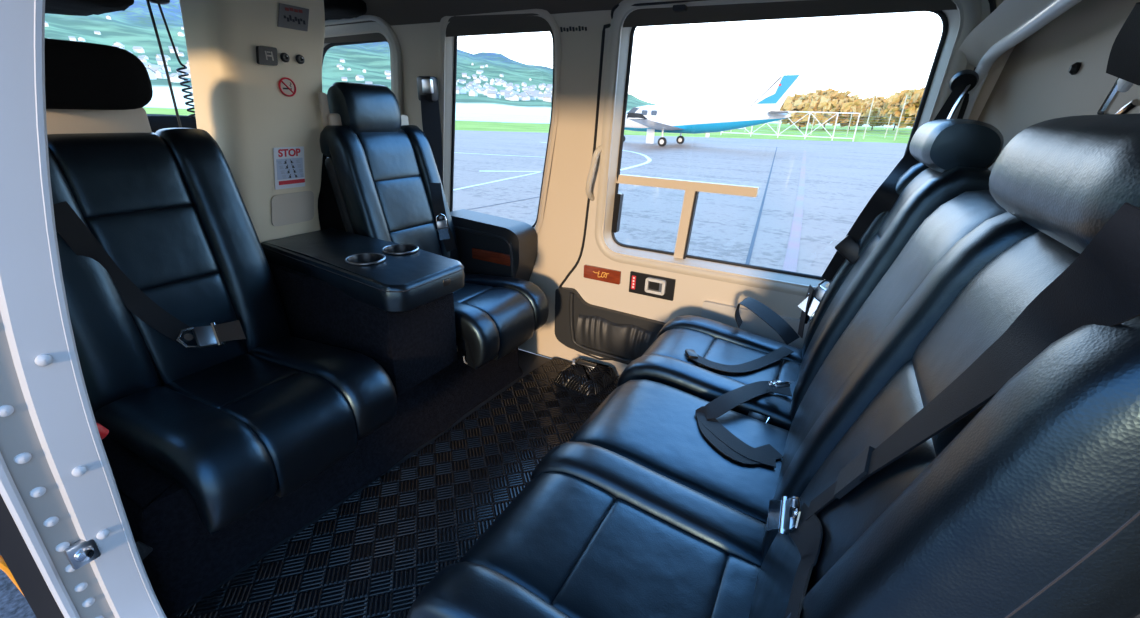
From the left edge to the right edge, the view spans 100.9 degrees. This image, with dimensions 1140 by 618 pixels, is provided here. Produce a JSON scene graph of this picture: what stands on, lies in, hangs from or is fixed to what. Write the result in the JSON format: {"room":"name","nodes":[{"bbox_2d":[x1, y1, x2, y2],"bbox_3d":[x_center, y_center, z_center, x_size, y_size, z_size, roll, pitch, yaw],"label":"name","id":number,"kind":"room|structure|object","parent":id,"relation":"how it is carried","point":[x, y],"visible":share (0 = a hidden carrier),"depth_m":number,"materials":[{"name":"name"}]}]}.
{"room":"aircraft cabin","nodes":[
{"label":"aircraft cabin","id":0,"kind":"room"},
{"bbox_2d":[179,0,324,242],"bbox_3d":[-1.082,-0.536,1.719,0.180,1.260,0.503,14,25,26],"label":"wall partition","id":1,"kind":"structure","parent":0,"point":[239,101],"depth_m":1.56,"materials":[{"name":"beige plastic"}]},
{"bbox_2d":[256,46,277,65],"bbox_3d":[-0.989,-0.827,1.538,0.015,0.053,0.066,14,25,26],"label":"switch","id":2,"kind":"object","parent":1,"relation":"attached to","point":[265,55],"visible":1,"depth_m":1.53,"materials":[{"name":"black plastic"}]},
{"bbox_2d":[280,53,289,61],"bbox_3d":[-0.960,-0.849,1.589,0.013,0.029,0.029,14,25,26],"label":"socket","id":3,"kind":"object","parent":1,"relation":"attached to","point":[284,57],"visible":1,"depth_m":1.59,"materials":[{"name":"black plastic"}]},
{"bbox_2d":[279,77,295,96],"bbox_3d":[-0.971,-0.763,1.619,0.006,0.060,0.060,14,25,26],"label":"sticker","id":4,"kind":"object","parent":1,"relation":"attached to","point":[287,86],"visible":1,"depth_m":1.62,"materials":[{"name":"beige"}]},
{"bbox_2d":[273,146,304,189],"bbox_3d":[-1.001,-0.505,1.683,0.004,0.139,0.132,14,25,26],"label":"notice","id":5,"kind":"object","parent":1,"relation":"attached to","point":[289,167],"visible":1,"depth_m":1.68,"materials":[{"name":"white paper"}]},
{"bbox_2d":[271,191,313,225],"bbox_3d":[-1.013,-0.369,1.724,0.005,0.108,0.173,14,25,26],"label":"access cover","id":6,"kind":"object","parent":1,"relation":"attached to","point":[289,208],"visible":1,"depth_m":1.72,"materials":[{"name":"beige plastic"}]},
{"bbox_2d":[277,3,308,30],"bbox_3d":[-0.932,-0.983,1.590,0.004,0.070,0.123,14,25,26],"label":"placard","id":7,"kind":"object","parent":1,"relation":"attached to","point":[289,16],"visible":1,"depth_m":1.59,"materials":[{"name":"grey plastic"}]},
{"bbox_2d":[285,7,302,12],"bbox_3d":[-0.928,-1.005,1.584,0.001,0.011,0.061,14,25,26],"label":"print","id":8,"kind":"object","parent":7,"relation":"on","point":[287,9],"depth_m":1.58,"materials":[{"name":"red paint"}]},
{"bbox_2d":[284,15,305,24],"bbox_3d":[-0.930,-0.978,1.592,0.001,0.022,0.074,14,25,26],"label":"print","id":9,"kind":"object","parent":7,"relation":"attached to","point":[288,19],"depth_m":1.59,"materials":[{"name":"black paint"}]},
{"bbox_2d":[296,55,304,63],"bbox_3d":[-0.934,-0.866,1.633,0.013,0.029,0.029,14,25,26],"label":"socket","id":10,"kind":"object","parent":1,"relation":"attached to","point":[300,59],"visible":1,"depth_m":1.63,"materials":[{"name":"black plastic"}]},
{"bbox_2d":[318,154,345,231],"bbox_3d":[-0.924,-0.237,2.262,0.050,1.000,0.640,14,25,26],"label":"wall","id":11,"kind":"structure","parent":0,"point":[328,210],"depth_m":1.95,"materials":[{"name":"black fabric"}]},
{"bbox_2d":[166,349,550,617],"bbox_3d":[-0.393,0.558,1.660,4.200,0.050,1.620,14,25,26],"label":"floor","id":12,"kind":"structure","parent":0,"point":[528,362],"depth_m":1.67,"materials":[{"name":"grey plastic"}]},
{"bbox_2d":[147,114,196,132],"bbox_3d":[-2.035,-0.357,2.279,0.500,1.081,1.470,14,25,26],"label":"panel","id":13,"kind":"object","parent":12,"relation":"on","point":[157,122],"visible":0.08,"depth_m":2.10,"materials":[{"name":"black plastic"}]},
{"bbox_2d":[45,38,396,534],"bbox_3d":[-0.949,-0.115,1.197,0.777,1.008,0.510,14,25,26],"label":"seat","id":14,"kind":"object","parent":12,"relation":"on","point":[238,425],"visible":0.87,"depth_m":1.21,"materials":[{"name":"black leather"}]},
{"bbox_2d":[53,201,245,347],"bbox_3d":[-1.076,-0.070,1.225,0.312,0.426,0.076,-17,29,-38],"label":"belt","id":15,"kind":"object","parent":14,"relation":"attached to","point":[68,224],"visible":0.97,"depth_m":1.22,"materials":[{"name":"black fabric"}]},
{"bbox_2d":[108,433,363,534],"bbox_3d":[-0.870,0.290,1.311,0.496,0.173,0.502,14,25,26],"label":"seat cushion","id":16,"kind":"object","parent":14,"relation":"on","point":[192,478],"depth_m":1.04,"materials":[{"name":"black leather"}]},
{"bbox_2d":[261,228,464,395],"bbox_3d":[-0.722,-0.017,1.652,0.730,0.400,0.336,14,25,26],"label":"console","id":17,"kind":"object","parent":12,"relation":"on","point":[391,304],"visible":0.97,"depth_m":1.50,"materials":[{"name":"black leather"}]},
{"bbox_2d":[175,358,618,617],"bbox_3d":[0.144,0.649,1.398,1.594,0.014,1.595,14,25,26],"label":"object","id":18,"kind":"structure","parent":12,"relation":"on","point":[374,553],"depth_m":1.39,"materials":[{"name":"black rubber"}]},
{"bbox_2d":[555,358,616,395],"bbox_3d":[0.072,0.295,2.148,0.238,0.058,0.231,14,25,26],"label":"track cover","id":19,"kind":"object","parent":18,"relation":"on","point":[586,377],"visible":1,"depth_m":2.10,"materials":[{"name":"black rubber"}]},
{"bbox_2d":[407,113,1139,617],"bbox_3d":[0.183,0.316,0.699,0.777,1.136,0.470,14,25,26],"label":"seat","id":20,"kind":"object","parent":18,"relation":"on","point":[1027,505],"visible":0.84,"depth_m":0.43,"materials":[{"name":"black leather"}]},
{"bbox_2d":[766,202,1139,617],"bbox_3d":[0.321,0.144,0.491,0.136,0.552,0.326,11,24,21],"label":"belt","id":21,"kind":"object","parent":20,"relation":"attached to","point":[1101,286],"visible":0.98,"depth_m":0.36,"materials":[{"name":"black fabric"}]},
{"bbox_2d":[569,190,1007,523],"bbox_3d":[0.392,0.234,1.055,0.776,1.027,0.345,14,25,26],"label":"seat","id":22,"kind":"object","parent":18,"relation":"on","point":[654,425],"visible":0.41,"depth_m":1.01,"materials":[{"name":"black leather"}]},
{"bbox_2d":[695,380,794,467],"bbox_3d":[0.451,0.247,1.208,0.220,0.114,0.390,14,25,26],"label":"belt","id":23,"kind":"object","parent":22,"relation":"on","point":[722,439],"visible":0.91,"depth_m":1.17,"materials":[{"name":"black fabric"}]},
{"bbox_2d":[616,119,1003,430],"bbox_3d":[0.594,0.042,1.391,0.777,1.136,0.470,14,25,26],"label":"seat","id":24,"kind":"object","parent":18,"relation":"on","point":[955,156],"visible":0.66,"depth_m":1.23,"materials":[{"name":"black leather"}]},
{"bbox_2d":[685,297,799,372],"bbox_3d":[0.538,0.085,1.493,0.354,0.136,0.225,-16,29,-37],"label":"belt","id":25,"kind":"object","parent":24,"relation":"on","point":[786,332],"visible":1,"depth_m":1.52,"materials":[{"name":"black fabric"}]},
{"bbox_2d":[318,82,548,369],"bbox_3d":[-0.523,-0.364,1.881,0.784,0.967,0.460,14,25,26],"label":"seat","id":26,"kind":"object","parent":12,"relation":"on","point":[380,167],"visible":0.78,"depth_m":1.84,"materials":[{"name":"black leather"}]},
{"bbox_2d":[456,330,535,369],"bbox_3d":[-0.441,0.023,1.986,0.496,0.173,0.452,14,25,26],"label":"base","id":27,"kind":"object","parent":26,"relation":"on","point":[469,341],"depth_m":1.71,"materials":[{"name":"black leather"}]},
{"bbox_2d":[324,0,956,43],"bbox_3d":[-0.235,-0.840,1.014,3.250,0.215,1.400,14,25,26],"label":"ceiling","id":28,"kind":"structure","parent":0,"point":[394,12],"depth_m":1.62,"materials":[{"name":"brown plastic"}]},
{"bbox_2d":[45,0,133,15],"bbox_3d":[-1.637,-0.974,1.398,0.506,0.123,0.424,14,25,26],"label":"sun visor","id":29,"kind":"object","parent":28,"relation":"attached to","point":[62,7],"visible":0.74,"depth_m":1.45,"materials":[{"name":"black plastic"}]},
{"bbox_2d":[146,0,181,127],"bbox_3d":[-1.558,-0.937,1.810,0.010,0.500,0.014,14,25,26],"label":"hanging cable","id":30,"kind":"object","parent":28,"relation":"hanging from","point":[147,1],"visible":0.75,"depth_m":1.81,"materials":[{"name":"black plastic"}]},
{"bbox_2d":[149,0,195,118],"bbox_3d":[-1.539,-0.994,1.820,0.060,0.485,0.080,14,25,26],"label":"coiled cord","id":31,"kind":"object","parent":28,"relation":"hanging from","point":[162,2],"visible":0.91,"depth_m":1.86,"materials":[{"name":"black plastic"}]},
{"bbox_2d":[324,0,366,20],"bbox_3d":[-1.058,-1.277,1.965,0.405,0.102,0.222,14,25,26],"label":"sun visor","id":32,"kind":"object","parent":28,"relation":"attached to","point":[333,9],"visible":0.4,"depth_m":1.91,"materials":[{"name":"black plastic"}]},
{"bbox_2d":[324,0,1015,375],"bbox_3d":[-0.194,-0.454,2.086,3.850,1.520,0.220,14,25,26],"label":"pillar","id":33,"kind":"structure","parent":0,"point":[560,235],"depth_m":2.00,"materials":[{"name":"beige plastic"}]},
{"bbox_2d":[322,15,401,114],"bbox_3d":[-1.167,-1.082,2.397,1.023,0.655,0.224,14,25,26],"label":"window","id":34,"kind":"structure","parent":33,"relation":"in","point":[381,25],"depth_m":2.11,"materials":[{"name":"beige plastic"}]},
{"bbox_2d":[417,76,456,251],"bbox_3d":[-0.568,-0.616,2.006,0.091,0.692,0.417,-7,24,-20],"label":"harness","id":35,"kind":"object","parent":33,"relation":"attached to","point":[427,86],"visible":0.94,"depth_m":2.02,"materials":[{"name":"black fabric"}]},
{"bbox_2d":[450,209,536,280],"bbox_3d":[-0.389,-0.281,2.236,0.450,0.314,0.157,14,25,26],"label":"side armrest","id":36,"kind":"object","parent":33,"relation":"attached to","point":[487,244],"visible":0.83,"depth_m":2.15,"materials":[{"name":"black leather"}]},
{"bbox_2d":[438,9,560,233],"bbox_3d":[-0.351,-0.752,2.066,0.779,0.926,0.220,14,25,26],"label":"window","id":37,"kind":"structure","parent":33,"relation":"in","point":[448,51],"depth_m":2.02,"materials":[{"name":"beige"}]},
{"bbox_2d":[555,0,996,364],"bbox_3d":[0.493,-0.316,1.736,1.317,1.434,0.232,14,25,26],"label":"door","id":38,"kind":"structure","parent":33,"relation":"in","point":[614,302],"depth_m":1.86,"materials":[{"name":"beige plastic"}]},
{"bbox_2d":[798,69,978,337],"bbox_3d":[0.879,-0.244,1.345,0.293,0.797,0.151,9,24,15],"label":"harness","id":39,"kind":"object","parent":33,"relation":"attached to","point":[962,82],"visible":0.74,"depth_m":1.30,"materials":[{"name":"black fabric"}]},
{"bbox_2d":[977,0,1139,170],"bbox_3d":[0.783,0.116,0.799,0.097,1.520,1.642,12,25,24],"label":"wall","id":40,"kind":"structure","parent":0,"point":[1035,85],"depth_m":0.95,"materials":[{"name":"beige plastic"}]},
{"bbox_2d":[951,74,987,118],"bbox_3d":[1.060,-0.342,1.388,0.067,0.651,0.136,14,25,26],"label":"post","id":41,"kind":"object","parent":40,"relation":"attached to","point":[975,94],"visible":0.14,"depth_m":1.25,"materials":[{"name":"white paint"}]},
{"bbox_2d":[959,0,1052,66],"bbox_3d":[0.754,-0.488,0.694,0.072,0.149,1.252,13,25,25],"label":"trim","id":42,"kind":"structure","parent":40,"relation":"attached to","point":[1009,15],"depth_m":1.03,"materials":[{"name":"beige plastic"}]},
{"bbox_2d":[954,0,1081,118],"bbox_3d":[0.787,-0.186,0.841,0.039,0.766,1.351,13,25,25],"label":"trim","id":43,"kind":"structure","parent":40,"relation":"attached to","point":[1055,8],"depth_m":0.97,"materials":[{"name":"white paint"}]},
{"bbox_2d":[1068,62,1080,74],"bbox_3d":[0.941,-0.449,0.879,0.012,0.022,0.022,14,25,26],"label":"coat hook","id":44,"kind":"object","parent":40,"relation":"attached to","point":[1074,68],"visible":1,"depth_m":0.87,"materials":[{"name":"black plastic"}]},
{"bbox_2d":[1097,2,1139,114],"bbox_3d":[0.620,-0.268,0.516,0.036,0.124,0.096,14,25,26],"label":"harness","id":45,"kind":"object","parent":40,"relation":"attached to","point":[1123,63],"visible":0.91,"depth_m":0.53,"materials":[{"name":"black fabric"}]},
{"bbox_3d":[-0.936,0.042,0.837,3.850,1.520,0.220,14,25,26],"label":"wall","id":46,"kind":"structure","parent":0,"visible":0},
{"bbox_2d":[0,555,24,596],"bbox_3d":[-1.466,0.696,1.283,0.091,0.877,0.128,14,25,26],"label":"door","id":47,"kind":"structure","parent":46,"relation":"in","point":[3,566],"depth_m":1.23,"materials":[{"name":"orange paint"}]},
{"bbox_2d":[64,539,100,569],"bbox_3d":[-0.807,0.406,0.782,0.020,0.046,0.036,14,25,26],"label":"door lock","id":48,"kind":"object","parent":46,"relation":"attached to","point":[80,553],"visible":1,"depth_m":0.78,"materials":[{"name":"silver metal"}]},
{"bbox_2d":[0,0,166,617],"bbox_3d":[-0.244,0.203,0.457,1.313,1.456,0.290,14,25,26],"label":"door frame","id":49,"kind":"structure","parent":46,"relation":"attached to","point":[58,488],"depth_m":0.66,"materials":[{"name":"white paint"}]},
{"bbox_2d":[96,423,108,439],"bbox_3d":[-0.866,0.229,0.850,0.068,0.088,0.041,14,25,26],"label":"tag","id":50,"kind":"object","parent":46,"relation":"attached to","point":[103,432],"visible":0.26,"depth_m":0.84,"materials":[{"name":"red plastic"}]},
{"bbox_2d":[135,542,152,559],"bbox_3d":[-0.893,0.505,0.974,0.010,0.047,0.045,14,25,26],"label":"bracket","id":51,"kind":"object","parent":46,"relation":"attached to","point":[144,550],"visible":0.5,"depth_m":0.98,"materials":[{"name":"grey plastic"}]},
{"label":"outside","id":52,"kind":"structure","parent":0,"visible":0},
{"bbox_2d":[143,107,911,143],"bbox_3d":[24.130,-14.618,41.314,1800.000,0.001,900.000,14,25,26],"label":"field","id":53,"kind":"structure","parent":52,"point":[875,136],"depth_m":59.19,"materials":[{"name":"green plant"}]},
{"bbox_2d":[720,111,859,141],"bbox_3d":[20.509,-17.525,44.798,11.900,2.400,0.145,14,25,26],"label":"barrier","id":54,"kind":"object","parent":53,"relation":"on","point":[809,113],"visible":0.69,"depth_m":43.84,"materials":[{"name":"white metal"}]},
{"bbox_2d":[779,93,835,129],"bbox_3d":[43.292,-36.698,87.499,10.678,6.335,10.505,14,25,26],"label":"autumn tree","id":55,"kind":"object","parent":53,"relation":"on","point":[808,103],"visible":0.88,"depth_m":84.87,"materials":[{"name":"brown plant"}]},
{"bbox_2d":[744,113,913,137],"bbox_3d":[37.342,-21.460,55.328,40.100,2.600,0.087,14,25,26],"label":"mesh fence","id":56,"kind":"object","parent":53,"relation":"on","point":[811,130],"visible":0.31,"depth_m":57.24,"materials":[{"name":"beige"}]},
{"bbox_2d":[805,88,864,129],"bbox_3d":[52.303,-40.475,95.410,12.630,7.774,12.906,14,25,26],"label":"autumn tree","id":57,"kind":"object","parent":53,"relation":"on","point":[841,101],"visible":0.41,"depth_m":91.65,"materials":[{"name":"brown plant"}]},
{"bbox_2d":[837,98,880,128],"bbox_3d":[62.093,-42.904,103.366,10.572,6.742,10.329,14,25,26],"label":"autumn tree","id":58,"kind":"object","parent":53,"relation":"on","point":[875,111],"visible":0.28,"depth_m":100.49,"materials":[{"name":"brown plant"}]},
{"bbox_2d":[863,93,874,138],"bbox_3d":[31.425,-20.241,49.495,0.111,4.472,0.111,-16,28,-36],"label":"light pole","id":59,"kind":"object","parent":53,"relation":"on","point":[874,93],"visible":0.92,"depth_m":49.50,"materials":[{"name":"beige metal"}]},
{"bbox_2d":[866,95,893,129],"bbox_3d":[72.527,-46.524,111.648,11.315,7.694,12.113,14,25,26],"label":"autumn tree","id":60,"kind":"object","parent":53,"relation":"on","point":[880,100],"visible":0.22,"depth_m":109.38,"materials":[{"name":"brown plant"}]},
{"bbox_2d":[894,95,906,139],"bbox_3d":[33.893,-19.573,48.293,0.111,4.317,0.111,-16,28,-36],"label":"light pole","id":61,"kind":"object","parent":53,"relation":"on","point":[906,95],"visible":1,"depth_m":48.25,"materials":[{"name":"beige metal"}]},
{"bbox_2d":[883,87,924,127],"bbox_3d":[62.475,-35.463,83.962,11.851,7.961,11.539,14,25,26],"label":"autumn tree","id":62,"kind":"object","parent":53,"relation":"on","point":[894,106],"visible":0.38,"depth_m":83.19,"materials":[{"name":"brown plant"}]},
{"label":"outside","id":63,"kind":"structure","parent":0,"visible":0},
{"bbox_2d":[144,103,743,128],"bbox_3d":[-83.236,-80.130,189.762,315.000,0.001,240.000,14,25,26],"label":"runway","id":64,"kind":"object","parent":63,"point":[486,117],"visible":0.2,"depth_m":112.60,"materials":[{"name":"grey asphalt"}]},
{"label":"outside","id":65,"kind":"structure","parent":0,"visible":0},
{"bbox_2d":[453,130,906,358],"bbox_3d":[5.753,-2.372,10.389,280.000,0.001,84.000,14,25,26],"label":"tarmac","id":66,"kind":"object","parent":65,"point":[841,177],"visible":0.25,"depth_m":11.60,"materials":[{"name":"grey asphalt"}]},
{"bbox_2d":[453,172,539,189],"bbox_3d":[-1.573,-3.391,12.231,0.609,0.001,5.654,14,25,26],"label":"ground marking","id":67,"kind":"object","parent":66,"relation":"on","point":[536,172],"visible":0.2,"depth_m":11.61,"materials":[{"name":"white paint"}]},
{"bbox_2d":[467,197,535,209],"bbox_3d":[-1.227,-2.025,8.982,0.418,0.001,3.127,14,25,26],"label":"ground marking","id":68,"kind":"object","parent":66,"relation":"on","point":[534,197],"visible":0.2,"depth_m":8.84,"materials":[{"name":"grey paint"}]},
{"bbox_2d":[497,142,651,171],"bbox_3d":[-0.859,-6.505,19.757,9.556,0.001,13.638,14,25,26],"label":"ground marking","id":69,"kind":"object","parent":66,"relation":"on","point":[647,157],"visible":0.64,"depth_m":16.05,"materials":[{"name":"white paint"}]},
{"bbox_2d":[623,75,799,146],"bbox_3d":[7.150,-11.559,27.610,10.358,3.791,10.492,-3,23,-11],"label":"aircraft","id":70,"kind":"object","parent":66,"relation":"on","point":[650,119],"visible":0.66,"depth_m":26.37,"materials":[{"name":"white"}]},
{"bbox_2d":[745,147,776,263],"bbox_3d":[7.576,-5.348,17.658,3.180,0.001,29.462,14,25,26],"label":"joint","id":71,"kind":"object","parent":66,"relation":"on","point":[764,196],"visible":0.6,"depth_m":7.93,"materials":[{"name":"grey concrete"}]},
{"bbox_2d":[782,150,805,271],"bbox_3d":[8.158,-4.865,16.546,1.940,0.001,27.707,14,25,26],"label":"ground marking","id":72,"kind":"object","parent":66,"relation":"on","point":[791,258],"visible":0.87,"depth_m":7.59,"materials":[{"name":"white paint"}]},
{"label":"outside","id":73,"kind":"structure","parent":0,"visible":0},
{"bbox_2d":[45,0,912,127],"bbox_3d":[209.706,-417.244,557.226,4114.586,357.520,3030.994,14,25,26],"label":"hills","id":74,"kind":"structure","parent":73,"point":[133,26],"depth_m":865.99,"materials":[{"name":"green plant"}]},
{"bbox_2d":[132,46,144,52],"bbox_3d":[-589.313,-353.676,643.754,9.873,8.992,9.168,-3,23,-12],"label":"house","id":75,"kind":"structure","parent":74,"relation":"on","point":[137,49],"depth_m":640.96,"materials":[{"name":"white paint"}]},
{"bbox_2d":[146,67,156,79],"bbox_3d":[-311.257,-171.869,344.736,10.270,9.353,9.537,7,23,12],"label":"house","id":76,"kind":"structure","parent":74,"relation":"on","point":[151,72],"depth_m":344.80,"materials":[{"name":"white paint"}]},
{"bbox_2d":[149,67,162,70],"bbox_3d":[-324.150,-184.930,369.126,8.854,8.064,8.222,4,23,4],"label":"house","id":77,"kind":"structure","parent":74,"relation":"on","point":[152,68],"depth_m":366.86,"materials":[{"name":"white paint"}]},
{"bbox_2d":[154,69,166,78],"bbox_3d":[-313.743,-179.797,361.679,7.065,6.929,7.608,-1,23,-6],"label":"house","id":78,"kind":"structure","parent":74,"relation":"on","point":[159,73],"depth_m":359.06,"materials":[{"name":"white paint"}]},
{"bbox_2d":[156,57,167,64],"bbox_3d":[-457.587,-277.042,528.408,9.438,8.595,8.763,-15,28,-35],"label":"house","id":79,"kind":"structure","parent":74,"relation":"on","point":[159,60],"depth_m":524.99,"materials":[{"name":"white paint"}]},
{"bbox_2d":[160,64,170,71],"bbox_3d":[-387.967,-230.647,451.334,7.477,6.809,6.943,14,25,26],"label":"house","id":80,"kind":"structure","parent":74,"relation":"on","point":[162,65],"depth_m":450.15,"materials":[{"name":"white paint"}]},
{"bbox_2d":[168,46,177,52],"bbox_3d":[-567.723,-370.994,675.110,10.537,9.597,9.785,-16,28,-36],"label":"house","id":81,"kind":"structure","parent":74,"relation":"on","point":[170,47],"depth_m":671.48,"materials":[{"name":"white paint"}]},
{"bbox_2d":[169,73,183,82],"bbox_3d":[-282.411,-165.241,337.825,7.815,7.117,7.257,15,26,28],"label":"house","id":82,"kind":"structure","parent":74,"relation":"on","point":[174,76],"depth_m":335.34,"materials":[{"name":"white paint"}]},
{"bbox_2d":[182,69,190,77],"bbox_3d":[-335.512,-207.018,415.659,9.007,8.202,8.363,2,23,0],"label":"house","id":83,"kind":"structure","parent":74,"relation":"on","point":[184,70],"depth_m":412.98,"materials":[{"name":"white paint"}]},
{"bbox_2d":[355,75,363,80],"bbox_3d":[-291.979,-320.594,654.490,8.481,8.317,9.133,13,25,26],"label":"house","id":84,"kind":"structure","parent":74,"relation":"on","point":[358,77],"depth_m":651.77,"materials":[{"name":"white paint"}]},
{"bbox_2d":[459,87,465,93],"bbox_3d":[-124.614,-252.517,545.219,7.941,7.788,8.551,-10,25,-26],"label":"house","id":85,"kind":"structure","parent":74,"relation":"on","point":[462,90],"depth_m":542.19,"materials":[{"name":"white paint"}]},
{"bbox_2d":[469,89,477,95],"bbox_3d":[-104.244,-232.191,506.878,7.755,7.606,8.352,6,23,10],"label":"house","id":86,"kind":"structure","parent":74,"relation":"on","point":[472,92],"depth_m":503.90,"materials":[{"name":"white paint"}]},
{"bbox_2d":[476,87,484,93],"bbox_3d":[-114.611,-279.763,604.924,8.383,8.222,9.027,20,29,37],"label":"house","id":87,"kind":"structure","parent":74,"relation":"on","point":[479,90],"depth_m":602.06,"materials":[{"name":"white paint"}]},
{"bbox_2d":[487,90,496,97],"bbox_3d":[-87.461,-239.977,527.563,9.699,8.833,9.006,2,23,-1],"label":"house","id":88,"kind":"structure","parent":74,"relation":"on","point":[491,93],"depth_m":524.61,"materials":[{"name":"white paint"}]},
{"bbox_2d":[509,94,518,100],"bbox_3d":[-60.966,-230.175,513.329,8.562,8.398,9.221,-11,26,-29],"label":"house","id":89,"kind":"structure","parent":74,"relation":"on","point":[513,97],"depth_m":510.46,"materials":[{"name":"white paint"}]},
{"bbox_2d":[518,92,529,99],"bbox_3d":[-51.979,-239.624,531.532,9.318,9.139,10.035,-16,29,-36],"label":"house","id":90,"kind":"structure","parent":74,"relation":"on","point":[521,93],"depth_m":529.37,"materials":[{"name":"white paint"}]},
{"bbox_2d":[521,94,529,100],"bbox_3d":[-48.780,-232.849,519.791,7.741,7.050,7.189,21,29,38],"label":"house","id":91,"kind":"structure","parent":74,"relation":"on","point":[524,97],"depth_m":517.55,"materials":[{"name":"white paint"}]},
{"bbox_2d":[530,94,535,99],"bbox_3d":[-43.009,-246.539,548.530,7.111,6.476,6.604,1,23,-1],"label":"house","id":92,"kind":"structure","parent":74,"relation":"on","point":[532,96],"depth_m":546.17,"materials":[{"name":"white paint"}]},
{"bbox_2d":[543,94,550,101],"bbox_3d":[-26.093,-238.698,534.008,9.854,8.974,9.150,1,23,-3],"label":"house","id":93,"kind":"structure","parent":74,"relation":"on","point":[546,97],"depth_m":530.79,"materials":[{"name":"white paint"}]},
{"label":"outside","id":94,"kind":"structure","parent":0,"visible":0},
{"bbox_2d":[0,554,36,617],"bbox_3d":[-5.563,5.182,-8.649,80.000,0.001,27.200,14,25,26],"label":"ground","id":95,"kind":"structure","parent":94,"point":[13,604],"depth_m":1.63,"materials":[{"name":"grey asphalt"}]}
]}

